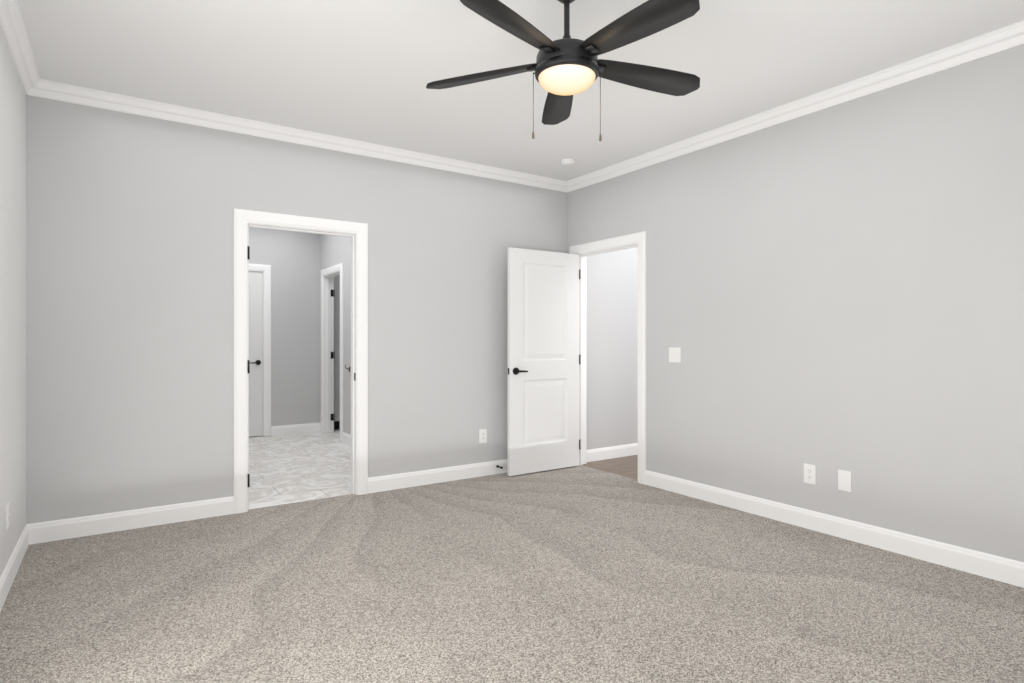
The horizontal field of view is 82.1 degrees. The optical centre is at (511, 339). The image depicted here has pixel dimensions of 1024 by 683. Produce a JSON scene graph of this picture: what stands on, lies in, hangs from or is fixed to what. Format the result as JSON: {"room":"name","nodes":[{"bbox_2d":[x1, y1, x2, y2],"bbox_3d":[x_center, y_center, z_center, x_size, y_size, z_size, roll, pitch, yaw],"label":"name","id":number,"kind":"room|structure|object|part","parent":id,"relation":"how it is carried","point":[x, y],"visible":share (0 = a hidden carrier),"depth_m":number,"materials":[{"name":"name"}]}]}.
{"room":"empty bedroom","nodes":[
{"label":"empty bedroom","id":0,"kind":"room"},
{"bbox_2d":[0,25,25,576],"bbox_3d":[-1.479,-0.165,1.295,0.120,2.770,5.260,0,0,-34],"label":"wall","id":1,"kind":"structure","parent":0,"point":[12,93],"depth_m":3.05,"materials":[{"name":"grey paint"}]},
{"bbox_2d":[6,500,9,529],"bbox_3d":[-2.479,0.860,2.894,0.007,0.125,0.078,0,0,-34],"label":"outlet","id":2,"kind":"object","parent":1,"relation":"attached to","point":[8,502],"visible":1,"depth_m":2.88,"materials":[{"name":"white plastic"}]},
{"bbox_2d":[249,227,339,429],"bbox_3d":[-2.808,-0.165,7.803,2.950,2.770,0.170,0,0,-34],"label":"wall","id":3,"kind":"structure","parent":0,"point":[293,258],"depth_m":7.69,"materials":[{"name":"grey paint"}]},
{"bbox_2d":[249,272,262,436],"bbox_3d":[-3.494,0.178,7.264,0.775,2.071,0.142,0,0,-34],"label":"bathroom door","id":4,"kind":"structure","parent":3,"relation":"in","point":[255,278],"depth_m":7.42,"materials":[{"name":"white paint"}]},
{"bbox_2d":[249,264,270,435],"bbox_3d":[-3.510,0.133,7.288,0.970,2.175,0.142,0,0,-34],"label":"trim","id":5,"kind":"structure","parent":3,"relation":"attached to","point":[266,269],"depth_m":7.47,"materials":[{"name":"white wood"}]},
{"bbox_2d":[26,95,567,523],"bbox_3d":[-1.206,-0.165,4.723,4.404,2.770,0.120,0,0,-34],"label":"wall","id":6,"kind":"structure","parent":0,"point":[129,217],"depth_m":4.00,"materials":[{"name":"grey paint"}]},
{"bbox_2d":[233,208,367,513],"bbox_3d":[-1.590,0.147,4.464,0.976,2.145,0.162,0,0,-34],"label":"trim","id":7,"kind":"structure","parent":6,"relation":"attached to","point":[243,219],"depth_m":4.35,"materials":[{"name":"white wood"}]},
{"bbox_2d":[479,429,486,442],"bbox_3d":[-0.259,0.863,5.284,0.078,0.125,0.007,0,0,-34],"label":"wall outlet","id":8,"kind":"object","parent":6,"relation":"attached to","point":[482,432],"visible":1,"depth_m":5.28,"materials":[{"name":"white plastic"}]},
{"bbox_2d":[249,430,351,508],"bbox_3d":[-1.898,1.272,6.345,3.070,0.096,3.505,0,0,-34],"label":"floor","id":9,"kind":"structure","parent":0,"point":[290,468],"depth_m":5.60,"materials":[{"name":"tile"}]},
{"bbox_2d":[321,263,342,441],"bbox_3d":[-2.223,0.147,7.461,0.162,2.145,0.880,0,0,-34],"label":"door frame","id":10,"kind":"structure","parent":0,"point":[328,274],"depth_m":7.73,"materials":[{"name":"white wood"}]},
{"bbox_2d":[320,234,350,434],"bbox_3d":[-1.593,-0.165,6.527,0.120,2.770,3.305,0,0,-34],"label":"wall","id":11,"kind":"structure","parent":0,"point":[334,250],"depth_m":7.02,"materials":[{"name":"grey paint"}]},
{"bbox_2d":[271,423,350,445],"bbox_3d":[-1.433,1.163,6.643,1.754,0.121,3.319,0,0,-34],"label":"trim","id":12,"kind":"structure","parent":11,"relation":"attached to","point":[309,427],"depth_m":7.65,"materials":[{"name":"white wood"}]},
{"bbox_3d":[-1.433,1.163,6.643,1.754,0.121,3.319,0,0,-34],"label":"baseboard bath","id":13,"kind":"part","parent":12,"relation":"part of","materials":[{"name":"white paint"}]},
{"bbox_2d":[0,465,1023,682],"bbox_3d":[0.255,1.270,2.487,4.329,0.100,5.300,0,0,-34],"label":"floor","id":14,"kind":"structure","parent":0,"point":[580,573],"depth_m":2.78,"materials":[{"name":"grey carpet"}]},
{"bbox_2d":[17,0,1023,180],"bbox_3d":[-0.015,-1.600,4.419,6.040,0.100,8.805,0,0,-34],"label":"ceiling","id":15,"kind":"structure","parent":0,"point":[360,70],"depth_m":3.26,"materials":[{"name":"white paint"}]},
{"bbox_2d":[426,0,699,140],"bbox_3d":[0.271,-1.202,2.488,1.269,0.694,1.222,0,0,-34],"label":"fan","id":16,"kind":"object","parent":15,"relation":"hanging from","point":[566,67],"visible":1,"depth_m":2.43,"materials":[{"name":"black metal"}]},
{"bbox_2d":[560,158,575,165],"bbox_3d":[0.483,-1.528,5.074,0.132,0.042,0.132,0,0,-34],"label":"smoke detector","id":17,"kind":"object","parent":15,"relation":"attached to","point":[566,161],"visible":1,"depth_m":5.04,"materials":[{"name":"white plastic"}]},
{"bbox_2d":[583,455,637,479],"bbox_3d":[1.967,1.272,5.351,1.711,0.096,2.515,0,0,-34],"label":"floor","id":18,"kind":"structure","parent":0,"point":[627,466],"depth_m":5.74,"materials":[{"name":"brown wood"}]},
{"bbox_2d":[587,247,637,449],"bbox_3d":[1.329,-0.165,6.365,1.636,2.770,0.120,0,0,-34],"label":"wall","id":19,"kind":"structure","parent":0,"point":[612,277],"depth_m":6.11,"materials":[{"name":"grey paint"}]},
{"bbox_2d":[587,443,637,461],"bbox_3d":[1.949,1.163,5.338,1.516,0.121,2.275,0,0,-34],"label":"baseboard","id":20,"kind":"structure","parent":19,"relation":"attached to","point":[604,453],"depth_m":6.08,"materials":[{"name":"white wood"}]},
{"bbox_2d":[568,44,1023,561],"bbox_3d":[2.074,-0.165,3.689,0.120,2.770,5.260,0,0,-34],"label":"wall","id":21,"kind":"structure","parent":0,"point":[840,286],"depth_m":3.57,"materials":[{"name":"grey paint"}]},
{"bbox_2d":[0,0,1023,192],"bbox_3d":[0.264,-1.506,2.542,4.164,0.088,5.140,0,0,-34],"label":"crown molding","id":22,"kind":"structure","parent":21,"relation":"attached to","point":[11,20],"depth_m":3.87,"materials":[{"name":"white paint"}]},
{"bbox_2d":[0,459,1023,611],"bbox_3d":[0.264,1.159,2.542,4.164,0.121,5.140,0,0,-34],"label":"trim","id":23,"kind":"structure","parent":21,"relation":"attached to","point":[994,567],"depth_m":3.74,"materials":[{"name":"white wood"}]},
{"bbox_3d":[0.264,1.159,2.542,4.164,0.121,5.140,0,0,-34],"label":"baseboard","id":24,"kind":"part","parent":23,"relation":"part of","materials":[{"name":"white paint"}]},
{"bbox_2d":[508,247,580,475],"bbox_3d":[0.308,0.193,5.461,0.817,2.030,0.142,0,0,-34],"label":"bedroom door","id":25,"kind":"structure","parent":21,"relation":"in","point":[544,359],"depth_m":5.43,"materials":[{"name":"white paint"}]},
{"bbox_2d":[569,231,645,483],"bbox_3d":[0.906,0.150,5.422,0.162,2.140,1.000,0,0,-34],"label":"trim","id":26,"kind":"structure","parent":21,"relation":"attached to","point":[634,240],"depth_m":5.22,"materials":[{"name":"white wood"}]},
{"bbox_2d":[669,347,680,362],"bbox_3d":[1.303,0.120,4.715,0.011,0.120,0.118,0,0,-34],"label":"light switch","id":27,"kind":"object","parent":21,"relation":"attached to","point":[674,353],"visible":1,"depth_m":4.71,"materials":[{"name":"white plastic"}]},
{"bbox_2d":[804,463,815,484],"bbox_3d":[1.922,0.866,3.799,0.007,0.125,0.078,0,0,-34],"label":"outlet","id":28,"kind":"object","parent":21,"relation":"attached to","point":[809,470],"visible":1,"depth_m":3.80,"materials":[{"name":"white plastic"}]},
{"bbox_2d":[838,469,851,491],"bbox_3d":[2.046,0.866,3.617,0.006,0.125,0.078,0,0,-34],"label":"outlet","id":29,"kind":"object","parent":21,"relation":"attached to","point":[844,477],"visible":1,"depth_m":3.61,"materials":[{"name":"white plastic"}]}
]}

